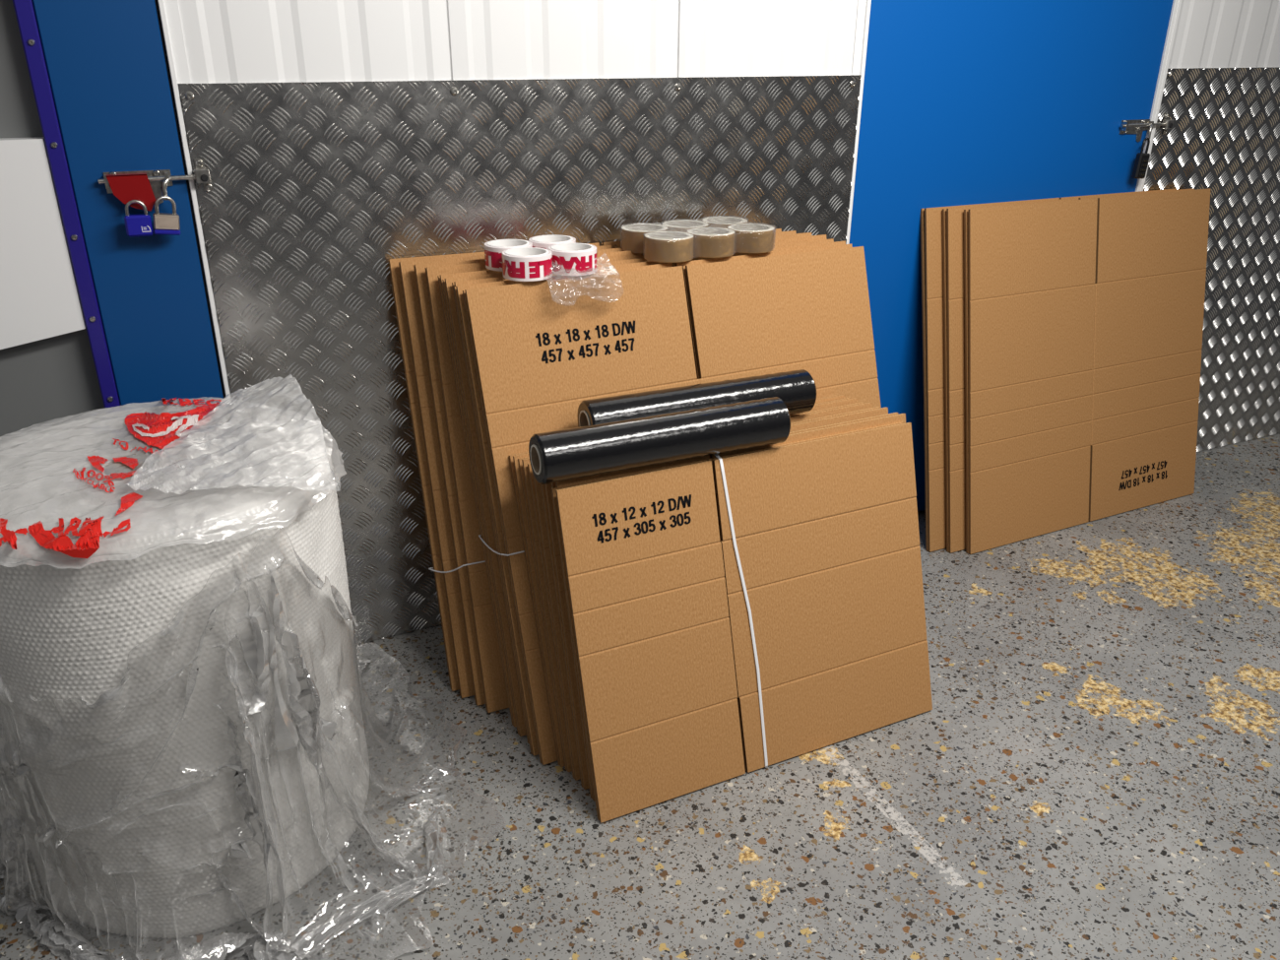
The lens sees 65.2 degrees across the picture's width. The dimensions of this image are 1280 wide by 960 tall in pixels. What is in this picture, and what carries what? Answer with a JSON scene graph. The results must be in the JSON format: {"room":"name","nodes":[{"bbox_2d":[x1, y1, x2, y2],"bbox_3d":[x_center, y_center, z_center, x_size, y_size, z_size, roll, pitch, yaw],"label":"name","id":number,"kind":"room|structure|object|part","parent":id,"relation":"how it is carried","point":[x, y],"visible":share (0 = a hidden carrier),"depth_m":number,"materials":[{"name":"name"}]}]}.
{"room":"self storage corridor","nodes":[
{"label":"self storage corridor","id":0,"kind":"room"},
{"bbox_2d":[0,433,1279,959],"bbox_3d":[1.340,0.954,1.146,6.200,0.060,4.320,-11,26,-23],"label":"floor","id":1,"kind":"structure","parent":0,"point":[1092,772],"depth_m":1.83,"materials":[{"name":"grey paint"}]},
{"bbox_2d":[0,404,369,938],"bbox_3d":[-0.772,0.288,1.678,0.566,0.692,0.572,-11,26,-23],"label":"roll","id":2,"kind":"object","parent":1,"relation":"on","point":[72,634],"visible":0.84,"depth_m":1.46,"materials":[{"name":"white plastic"}]},
{"bbox_2d":[0,374,465,959],"bbox_3d":[-0.647,0.209,1.623,0.841,0.884,0.850,-21,32,-39],"label":"plastic wrap","id":3,"kind":"object","parent":1,"relation":"on","point":[162,430],"visible":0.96,"depth_m":1.53,"materials":[{"name":"clear plastic"}]},
{"bbox_2d":[0,492,142,558],"bbox_3d":[-0.742,0.065,1.310,0.172,0.025,0.142,-11,26,-23],"label":"print","id":4,"kind":"object","parent":3,"relation":"on","point":[88,544],"depth_m":1.29,"materials":[{"name":"red"}]},
{"bbox_2d":[41,515,104,537],"bbox_3d":[-0.735,0.061,1.304,0.077,0.014,0.044,1,24,1],"label":"print","id":5,"kind":"object","parent":3,"relation":"on","point":[93,529],"depth_m":1.30,"materials":[{"name":"red"}]},
{"bbox_2d":[72,468,115,492],"bbox_3d":[-0.786,0.000,1.426,0.118,0.008,0.021,17,29,32],"label":"print","id":6,"kind":"object","parent":3,"relation":"on","point":[112,476],"depth_m":1.43,"materials":[{"name":"red"}]},
{"bbox_2d":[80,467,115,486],"bbox_3d":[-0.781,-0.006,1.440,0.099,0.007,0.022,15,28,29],"label":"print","id":7,"kind":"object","parent":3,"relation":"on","point":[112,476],"depth_m":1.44,"materials":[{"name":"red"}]},
{"bbox_2d":[112,438,163,455],"bbox_3d":[-0.775,-0.049,1.545,0.130,0.008,0.023,11,26,23],"label":"print","id":8,"kind":"object","parent":3,"relation":"on","point":[158,442],"depth_m":1.56,"materials":[{"name":"red"}]},
{"bbox_2d":[161,397,224,406],"bbox_3d":[-0.682,-0.126,1.524,0.097,0.192,0.580,-11,26,-23],"label":"print","id":9,"kind":"object","parent":3,"relation":"on","point":[198,401],"depth_m":1.74,"materials":[{"name":"red"}]},
{"bbox_2d":[0,552,465,959],"bbox_3d":[-0.589,0.304,1.695,0.778,0.653,0.883,15,28,30],"label":"drape","id":10,"kind":"object","parent":3,"relation":"hanging from","point":[258,653],"depth_m":1.53,"materials":[{"name":"clear plastic"}]},
{"bbox_2d":[437,254,643,727],"bbox_3d":[0.080,-0.030,2.183,0.914,0.876,0.299,-12,27,-26],"label":"box","id":11,"kind":"object","parent":1,"relation":"on","point":[441,277],"visible":0.1,"depth_m":1.98,"materials":[{"name":"brown cardboard"}]},
{"bbox_3d":[0.078,-0.030,2.188,0.914,0.914,0.013,-12,9,-26],"label":"panel","id":12,"kind":"part","parent":11,"relation":"part of","materials":[{"name":"brown cardboard"}]},
{"bbox_3d":[0.084,-0.029,2.177,0.914,0.457,0.007,-12,9,-26],"label":"panel","id":13,"kind":"part","parent":11,"relation":"part of","materials":[{"name":"brown cardboard"}]},
{"bbox_2d":[484,239,532,271],"bbox_3d":[-0.257,-0.441,1.959,0.094,0.046,0.094,-4,24,-9],"label":"tape roll","id":14,"kind":"object","parent":11,"relation":"on","point":[493,249],"visible":0.55,"depth_m":1.93,"materials":[{"name":"white plastic"}]},
{"bbox_2d":[528,234,575,249],"bbox_3d":[-0.175,-0.460,2.003,0.094,0.046,0.094,-16,29,-32],"label":"tape roll","id":15,"kind":"object","parent":11,"relation":"on","point":[541,241],"visible":0.28,"depth_m":2.00,"materials":[{"name":"white plastic"}]},
{"bbox_2d":[387,228,781,691],"bbox_3d":[-0.039,-0.070,2.260,0.914,0.884,0.270,-10,26,-22],"label":"box","id":16,"kind":"object","parent":1,"relation":"on","point":[394,267],"visible":0.08,"depth_m":2.08,"materials":[{"name":"brown cardboard"}]},
{"bbox_3d":[-0.037,-0.069,2.255,0.914,0.457,0.008,-10,10,-22],"label":"panel","id":17,"kind":"part","parent":16,"relation":"part of","materials":[{"name":"brown cardboard"}]},
{"bbox_3d":[-0.041,-0.070,2.265,0.914,0.914,0.010,-10,10,-22],"label":"panel","id":18,"kind":"part","parent":16,"relation":"part of","materials":[{"name":"brown cardboard"}]},
{"bbox_2d":[398,230,796,698],"bbox_3d":[-0.012,-0.059,2.235,0.914,0.884,0.267,-10,26,-22],"label":"box","id":19,"kind":"object","parent":1,"relation":"on","point":[407,271],"visible":0.1,"depth_m":2.06,"materials":[{"name":"brown cardboard"}]},
{"bbox_3d":[-0.010,-0.058,2.229,0.914,0.457,0.008,-10,10,-22],"label":"panel","id":20,"kind":"part","parent":19,"relation":"part of","materials":[{"name":"brown cardboard"}]},
{"bbox_3d":[-0.014,-0.059,2.240,0.914,0.914,0.009,-10,10,-22],"label":"panel","id":21,"kind":"part","parent":19,"relation":"part of","materials":[{"name":"brown cardboard"}]},
{"bbox_2d":[413,232,811,705],"bbox_3d":[0.022,-0.049,2.213,0.914,0.884,0.268,-10,26,-22],"label":"box","id":22,"kind":"object","parent":1,"relation":"on","point":[419,271],"visible":0.06,"depth_m":2.03,"materials":[{"name":"brown cardboard"}]},
{"bbox_3d":[0.021,-0.049,2.218,0.914,0.914,0.010,-10,10,-22],"label":"panel","id":23,"kind":"part","parent":22,"relation":"part of","materials":[{"name":"brown cardboard"}]},
{"bbox_3d":[0.025,-0.048,2.208,0.914,0.457,0.008,-10,10,-22],"label":"panel","id":24,"kind":"part","parent":22,"relation":"part of","materials":[{"name":"brown cardboard"}]},
{"bbox_2d":[621,223,668,254],"bbox_3d":[0.010,-0.513,2.126,0.100,0.046,0.100,-15,28,-31],"label":"tape roll","id":25,"kind":"object","parent":22,"relation":"on","point":[632,239],"visible":0.66,"depth_m":2.09,"materials":[{"name":"beige plastic"}]},
{"bbox_2d":[662,219,708,232],"bbox_3d":[0.098,-0.532,2.171,0.100,0.046,0.100,-3,24,-7],"label":"tape roll","id":26,"kind":"object","parent":22,"relation":"on","point":[684,222],"visible":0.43,"depth_m":2.17,"materials":[{"name":"beige plastic"}]},
{"bbox_2d":[702,216,747,228],"bbox_3d":[0.187,-0.552,2.216,0.100,0.046,0.100,9,25,18],"label":"tape roll","id":27,"kind":"object","parent":22,"relation":"on","point":[716,220],"visible":0.33,"depth_m":2.22,"materials":[{"name":"beige plastic"}]},
{"bbox_2d":[424,234,826,712],"bbox_3d":[0.050,-0.038,2.189,0.914,0.884,0.266,-10,26,-22],"label":"box","id":28,"kind":"object","parent":1,"relation":"on","point":[491,670],"visible":0.14,"depth_m":2.03,"materials":[{"name":"brown cardboard"}]},
{"bbox_3d":[0.048,-0.038,2.194,0.914,0.914,0.009,-10,10,-22],"label":"panel","id":29,"kind":"part","parent":28,"relation":"part of","materials":[{"name":"brown cardboard"}]},
{"bbox_2d":[428,560,485,573],"bbox_3d":[0.022,0.105,2.252,0.982,0.058,0.119,-10,26,-22],"label":"strap","id":30,"kind":"object","parent":28,"relation":"attached to","point":[430,568],"visible":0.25,"depth_m":2.06,"materials":[{"name":"white plastic"}]},
{"bbox_3d":[0.052,-0.037,2.184,0.914,0.457,0.008,-10,10,-22],"label":"panel","id":31,"kind":"part","parent":28,"relation":"part of","materials":[{"name":"brown cardboard"}]},
{"bbox_2d":[442,238,833,736],"bbox_3d":[0.095,-0.019,2.157,0.914,0.876,0.301,-12,27,-26],"label":"box","id":32,"kind":"object","parent":1,"relation":"on","point":[447,283],"visible":0.1,"depth_m":1.96,"materials":[{"name":"brown cardboard"}]},
{"bbox_3d":[0.093,-0.018,2.162,0.914,0.914,0.014,-12,9,-26],"label":"panel","id":33,"kind":"part","parent":32,"relation":"part of","materials":[{"name":"brown cardboard"}]},
{"bbox_3d":[0.099,-0.017,2.150,0.914,0.457,0.008,-12,9,-26],"label":"panel","id":34,"kind":"part","parent":32,"relation":"part of","materials":[{"name":"brown cardboard"}]},
{"bbox_2d":[451,240,845,743],"bbox_3d":[0.117,-0.008,2.134,0.914,0.875,0.302,-12,27,-26],"label":"box","id":35,"kind":"object","parent":1,"relation":"on","point":[500,279],"visible":0.07,"depth_m":1.98,"materials":[{"name":"brown cardboard"}]},
{"bbox_3d":[0.115,-0.007,2.139,0.914,0.914,0.014,-12,9,-26],"label":"panel","id":36,"kind":"part","parent":35,"relation":"part of","materials":[{"name":"brown cardboard"}]},
{"bbox_2d":[643,231,694,262],"bbox_3d":[0.059,-0.477,2.045,0.100,0.046,0.100,-11,26,-23],"label":"tape roll","id":37,"kind":"object","parent":35,"relation":"on","point":[661,249],"visible":1,"depth_m":2.01,"materials":[{"name":"beige plastic"}]},
{"bbox_2d":[619,215,775,257],"bbox_3d":[0.123,-0.517,2.130,0.308,0.046,0.206,-13,27,-27],"label":"wrap","id":38,"kind":"object","parent":37,"relation":"attached to","point":[710,217],"visible":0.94,"depth_m":2.13,"materials":[{"name":"clear plastic"}]},
{"bbox_2d":[687,227,735,257],"bbox_3d":[0.147,-0.496,2.090,0.100,0.046,0.100,1,24,2],"label":"tape roll","id":39,"kind":"object","parent":35,"relation":"on","point":[713,245],"visible":0.9,"depth_m":2.05,"materials":[{"name":"beige plastic"}]},
{"bbox_2d":[727,223,774,253],"bbox_3d":[0.236,-0.516,2.135,0.100,0.046,0.100,13,27,26],"label":"tape roll","id":40,"kind":"object","parent":35,"relation":"on","point":[760,240],"visible":0.88,"depth_m":2.10,"materials":[{"name":"beige plastic"}]},
{"bbox_2d":[453,243,852,756],"bbox_3d":[0.127,0.005,2.105,0.914,0.875,0.304,-12,27,-26],"label":"box","id":41,"kind":"object","parent":1,"relation":"on","point":[458,289],"visible":0.09,"depth_m":1.91,"materials":[{"name":"brown cardboard"}]},
{"bbox_3d":[0.131,0.007,2.098,0.914,0.457,0.008,-12,9,-26],"label":"panel","id":42,"kind":"part","parent":41,"relation":"part of","materials":[{"name":"brown cardboard"}]},
{"bbox_2d":[501,247,552,281],"bbox_3d":[-0.212,-0.406,1.883,0.094,0.046,0.094,-2,24,-5],"label":"tape roll","id":43,"kind":"object","parent":41,"relation":"on","point":[522,264],"visible":1,"depth_m":1.85,"materials":[{"name":"white plastic"}]},
{"bbox_3d":[0.125,0.006,2.110,0.914,0.914,0.014,-12,9,-26],"label":"panel","id":44,"kind":"part","parent":41,"relation":"part of","materials":[{"name":"brown cardboard"}]},
{"bbox_2d":[548,243,597,276],"bbox_3d":[-0.129,-0.425,1.926,0.094,0.046,0.094,13,27,27],"label":"tape roll","id":45,"kind":"object","parent":41,"relation":"on","point":[583,257],"visible":0.88,"depth_m":1.89,"materials":[{"name":"white plastic"}]},
{"bbox_2d":[548,256,623,305],"bbox_3d":[-0.111,-0.378,1.892,0.147,0.077,0.094,-11,26,-23],"label":"scrap","id":46,"kind":"object","parent":45,"relation":"attached to","point":[606,268],"visible":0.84,"depth_m":1.89,"materials":[{"name":"clear plastic"}]},
{"bbox_2d":[462,246,881,765],"bbox_3d":[0.148,0.017,2.081,0.914,0.874,0.304,-12,27,-26],"label":"box","id":47,"kind":"object","parent":1,"relation":"on","point":[538,354],"visible":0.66,"depth_m":1.97,"materials":[{"name":"brown cardboard"}]},
{"bbox_2d":[478,534,524,556],"bbox_3d":[0.121,0.041,2.139,0.928,0.031,0.150,-12,27,-26],"label":"strap","id":48,"kind":"object","parent":47,"relation":"attached to","point":[483,542],"visible":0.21,"depth_m":1.93,"materials":[{"name":"white plastic"}]},
{"bbox_3d":[0.145,0.017,2.085,0.914,0.914,0.013,-12,9,-26],"label":"panel","id":49,"kind":"part","parent":47,"relation":"part of","materials":[{"name":"brown cardboard"}]},
{"bbox_2d":[535,320,635,363],"bbox_3d":[-0.099,-0.265,1.924,0.212,0.059,0.001,-12,9,-26],"label":"print","id":50,"kind":"object","parent":47,"relation":"attached to","point":[544,356],"depth_m":1.92},
{"bbox_3d":[0.151,0.018,2.074,0.914,0.457,0.007,-12,9,-26],"label":"panel","id":51,"kind":"part","parent":47,"relation":"part of","materials":[{"name":"brown cardboard"}]},
{"bbox_2d":[509,394,845,767],"bbox_3d":[0.139,0.182,2.060,0.762,0.589,0.206,-12,27,-25],"label":"box","id":52,"kind":"object","parent":1,"relation":"on","point":[514,462],"visible":0.16,"depth_m":1.89,"materials":[{"name":"brown cardboard"}]},
{"bbox_3d":[0.144,0.185,2.051,0.762,0.305,0.007,-12,10,-25],"label":"panel","id":53,"kind":"part","parent":52,"relation":"part of","materials":[{"name":"brown cardboard"}]},
{"bbox_2d":[517,397,858,771],"bbox_3d":[0.157,0.189,2.042,0.762,0.591,0.199,-12,27,-25],"label":"box","id":54,"kind":"object","parent":1,"relation":"on","point":[523,462],"visible":0.12,"depth_m":1.88,"materials":[{"name":"brown cardboard"}]},
{"bbox_3d":[0.162,0.193,2.032,0.762,0.305,0.008,-12,11,-25],"label":"panel","id":55,"kind":"part","parent":54,"relation":"part of","materials":[{"name":"brown cardboard"}]},
{"bbox_2d":[527,401,872,780],"bbox_3d":[0.177,0.200,2.015,0.762,0.592,0.190,-11,27,-25],"label":"box","id":56,"kind":"object","parent":1,"relation":"on","point":[536,486],"visible":0.09,"depth_m":1.86,"materials":[{"name":"brown cardboard"}]},
{"bbox_3d":[0.182,0.203,2.006,0.762,0.305,0.007,-11,11,-25],"label":"panel","id":57,"kind":"part","parent":56,"relation":"part of","materials":[{"name":"brown cardboard"}]},
{"bbox_2d":[577,369,816,427],"bbox_3d":[0.117,-0.142,1.940,0.484,0.088,0.088,-10,26,-22],"label":"roll","id":58,"kind":"object","parent":56,"relation":"on","point":[797,389],"visible":0.63,"depth_m":1.90,"materials":[{"name":"black plastic"}]},
{"bbox_2d":[540,406,888,789],"bbox_3d":[0.199,0.212,1.987,0.762,0.595,0.181,-11,27,-24],"label":"box","id":59,"kind":"object","parent":1,"relation":"on","point":[552,536],"visible":0.12,"depth_m":1.84,"materials":[{"name":"brown cardboard"}]},
{"bbox_3d":[0.203,0.215,1.978,0.762,0.305,0.007,-11,12,-24],"label":"panel","id":60,"kind":"part","parent":59,"relation":"part of","materials":[{"name":"brown cardboard"}]},
{"bbox_2d":[551,412,905,801],"bbox_3d":[0.221,0.226,1.954,0.762,0.597,0.171,-11,27,-24],"label":"box","id":61,"kind":"object","parent":1,"relation":"on","point":[873,421],"visible":0.08,"depth_m":1.88,"materials":[{"name":"brown cardboard"}]},
{"bbox_2d":[551,422,932,822],"bbox_3d":[0.231,0.247,1.914,0.762,0.590,0.199,-11,26,-24],"label":"box","id":62,"kind":"object","parent":1,"relation":"on","point":[826,528],"visible":1,"depth_m":1.88,"materials":[{"name":"brown cardboard"}]},
{"bbox_2d":[591,494,691,542],"bbox_3d":[0.008,0.069,1.774,0.196,0.055,0.001,-11,10,-24],"label":"print","id":63,"kind":"object","parent":62,"relation":"attached to","point":[601,538],"depth_m":1.77},
{"bbox_2d":[528,396,790,484],"bbox_3d":[0.043,-0.074,1.785,0.484,0.088,0.088,-10,26,-22],"label":"roll","id":64,"kind":"object","parent":62,"relation":"on","point":[562,455],"visible":1,"depth_m":1.74,"materials":[{"name":"black plastic"}]},
{"bbox_2d":[714,453,767,767],"bbox_3d":[0.140,0.219,1.967,0.022,0.597,0.393,-15,28,-30],"label":"strap","id":65,"kind":"object","parent":62,"relation":"attached to","point":[716,455],"visible":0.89,"depth_m":1.88,"materials":[{"name":"white plastic"}]},
{"bbox_3d":[0.235,0.250,1.905,0.762,0.305,0.007,-11,10,-24],"label":"panel","id":66,"kind":"part","parent":62,"relation":"part of","materials":[{"name":"brown cardboard"}]},
{"bbox_2d":[920,188,1177,551],"bbox_3d":[1.169,-0.325,2.831,0.914,0.899,0.203,-11,26,-23],"label":"box","id":67,"kind":"object","parent":1,"relation":"on","point":[930,218],"visible":0.17,"depth_m":2.65,"materials":[{"name":"brown cardboard"}]},
{"bbox_3d":[1.173,-0.323,2.825,0.914,0.457,0.008,-11,15,-23],"label":"panel","id":68,"kind":"part","parent":67,"relation":"part of","materials":[{"name":"brown cardboard"}]},
{"bbox_3d":[1.167,-0.326,2.836,0.914,0.914,0.013,-11,15,-23],"label":"panel","id":69,"kind":"part","parent":67,"relation":"part of","materials":[{"name":"brown cardboard"}]},
{"bbox_2d":[942,188,1194,552],"bbox_3d":[1.222,-0.325,2.830,0.914,0.900,0.202,-11,26,-24],"label":"box","id":70,"kind":"object","parent":1,"relation":"on","point":[952,219],"visible":0.14,"depth_m":2.64,"materials":[{"name":"brown cardboard"}]},
{"bbox_3d":[1.220,-0.325,2.835,0.914,0.914,0.013,-11,15,-24],"label":"panel","id":71,"kind":"part","parent":70,"relation":"part of","materials":[{"name":"brown cardboard"}]},
{"bbox_3d":[1.225,-0.322,2.823,0.914,0.457,0.008,-11,15,-24],"label":"panel","id":72,"kind":"part","parent":70,"relation":"part of","materials":[{"name":"brown cardboard"}]},
{"bbox_2d":[963,188,1210,554],"bbox_3d":[1.272,-0.323,2.826,0.914,0.900,0.199,-11,27,-24],"label":"box","id":73,"kind":"object","parent":1,"relation":"on","point":[1084,318],"visible":1,"depth_m":2.79,"materials":[{"name":"brown cardboard"}]},
{"bbox_3d":[1.275,-0.321,2.820,0.914,0.457,0.007,-11,15,-24],"label":"panel","id":74,"kind":"part","parent":73,"relation":"part of","materials":[{"name":"brown cardboard"}]},
{"bbox_2d":[1119,460,1167,490],"bbox_3d":[1.507,-0.015,2.994,0.212,0.059,0.001,-11,15,-24],"label":"print","id":75,"kind":"object","parent":73,"relation":"attached to","point":[1165,462],"depth_m":2.99},
{"bbox_2d":[0,0,1279,642],"bbox_3d":[0.412,-0.985,2.335,5.900,2.500,0.128,-11,26,-23],"label":"wall","id":76,"kind":"structure","parent":0,"point":[318,185],"depth_m":2.08,"materials":[{"name":"metal"}]},
{"bbox_2d":[0,136,85,349],"bbox_3d":[-1.237,-0.364,1.716,0.462,0.407,0.038,-11,26,-23],"label":"board","id":77,"kind":"object","parent":76,"relation":"attached to","point":[39,298],"visible":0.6,"depth_m":1.76,"materials":[{"name":"white"}]},
{"bbox_2d":[12,0,121,413],"bbox_3d":[-1.015,-0.705,1.686,0.026,2.500,0.074,-11,26,-23],"label":"trim","id":78,"kind":"structure","parent":76,"relation":"attached to","point":[24,9],"depth_m":1.75,"materials":[{"name":"blue metal"}]},
{"bbox_2d":[32,0,223,410],"bbox_3d":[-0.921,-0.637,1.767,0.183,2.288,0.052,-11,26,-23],"label":"door","id":79,"kind":"structure","parent":76,"relation":"in","point":[104,59],"depth_m":1.79,"materials":[{"name":"blue metal"}]},
{"bbox_2d":[97,169,195,211],"bbox_3d":[-0.868,-0.520,1.799,0.180,0.069,0.026,-11,26,-23],"label":"bolt","id":80,"kind":"object","parent":79,"relation":"attached to","point":[144,186],"visible":0.98,"depth_m":1.78,"materials":[{"name":"metal"}]},
{"bbox_3d":[-0.897,-0.524,1.797,0.108,0.060,0.002,-11,26,-23],"label":"plate","id":81,"kind":"part","parent":80,"relation":"part of","materials":[{"name":"metal"}]},
{"bbox_2d":[124,199,153,236],"bbox_3d":[-0.896,-0.468,1.785,0.043,0.063,0.020,-10,26,-23],"label":"padlock","id":82,"kind":"object","parent":80,"relation":"hanging from","point":[136,224],"visible":1,"depth_m":1.78,"materials":[{"name":"blue plastic"}]},
{"bbox_3d":[-0.869,-0.539,1.792,0.180,0.009,0.009,-11,26,-23],"label":"bolt rod","id":83,"kind":"part","parent":80,"relation":"part of","materials":[{"name":"metal"}]},
{"bbox_2d":[152,195,180,235],"bbox_3d":[-0.854,-0.476,1.801,0.046,0.069,0.023,-11,26,-23],"label":"padlock","id":84,"kind":"object","parent":80,"relation":"hanging from","point":[163,224],"visible":1,"depth_m":1.80,"materials":[{"name":"silver metal"}]},
{"bbox_3d":[-0.849,-0.525,1.800,0.009,0.040,0.022,13,27,26],"label":"bolt handle","id":85,"kind":"part","parent":80,"relation":"part of","materials":[{"name":"metal"}]},
{"bbox_2d":[154,0,230,404],"bbox_3d":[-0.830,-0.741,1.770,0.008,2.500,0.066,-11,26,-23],"label":"trim","id":86,"kind":"structure","parent":76,"relation":"attached to","point":[160,2],"depth_m":1.83,"materials":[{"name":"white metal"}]},
{"bbox_2d":[193,158,214,191],"bbox_3d":[-0.793,-0.553,1.819,0.028,0.057,0.020,-11,26,-23],"label":"bolt keeper","id":87,"kind":"object","parent":76,"relation":"attached to","point":[202,174],"visible":1,"depth_m":1.81,"materials":[{"name":"metal"}]},
{"bbox_2d":[163,0,866,83],"bbox_3d":[-0.158,-1.418,1.809,1.466,1.286,0.050,-11,26,-23],"label":"trim","id":88,"kind":"structure","parent":76,"relation":"attached to","point":[170,6],"depth_m":1.76,"materials":[{"name":"white metal"}]},
{"bbox_2d":[846,0,871,244],"bbox_3d":[0.506,-0.989,2.346,0.010,2.500,0.066,-11,26,-23],"label":"trim","id":89,"kind":"structure","parent":76,"relation":"attached to","point":[868,2],"depth_m":2.36,"materials":[{"name":"white metal"}]},
{"bbox_2d":[848,0,1173,511],"bbox_3d":[0.957,-0.986,2.576,0.982,2.288,0.052,-11,26,-23],"label":"door","id":90,"kind":"structure","parent":76,"relation":"in","point":[964,101],"depth_m":2.56,"materials":[{"name":"blue"}]},
{"bbox_2d":[1118,119,1164,141],"bbox_3d":[1.390,-0.963,2.762,0.180,0.061,0.026,-11,26,-23],"label":"bolt","id":91,"kind":"object","parent":90,"relation":"attached to","point":[1135,126],"visible":1,"depth_m":2.76,"materials":[{"name":"metal"}]},
{"bbox_3d":[1.362,-0.962,2.762,0.108,0.060,0.002,-11,26,-23],"label":"plate","id":92,"kind":"part","parent":91,"relation":"part of","materials":[{"name":"metal"}]},
{"bbox_2d":[1131,137,1150,178],"bbox_3d":[1.391,-0.890,2.770,0.041,0.109,0.023,-11,26,-23],"label":"padlock","id":93,"kind":"object","parent":91,"relation":"hanging from","point":[1142,159],"visible":1,"depth_m":2.77,"materials":[{"name":"black metal"}]},
{"bbox_3d":[1.390,-0.977,2.756,0.180,0.009,0.009,-11,26,-23],"label":"bolt rod","id":94,"kind":"part","parent":91,"relation":"part of","materials":[{"name":"metal"}]},
{"bbox_3d":[1.409,-0.963,2.765,0.009,0.040,0.022,13,27,26],"label":"bolt handle","id":95,"kind":"part","parent":91,"relation":"part of","materials":[{"name":"metal"}]},
{"bbox_2d":[1135,0,1181,191],"bbox_3d":[1.408,-1.156,2.735,0.011,2.500,0.066,-11,26,-23],"label":"trim","id":96,"kind":"structure","parent":76,"relation":"attached to","point":[1175,3],"depth_m":2.72,"materials":[{"name":"white metal"}]},
{"bbox_2d":[1161,113,1174,134],"bbox_3d":[1.471,-0.991,2.787,0.028,0.057,0.020,-11,26,-23],"label":"bolt keeper","id":97,"kind":"object","parent":76,"relation":"attached to","point":[1169,123],"visible":1,"depth_m":2.78,"materials":[{"name":"metal"}]}
]}

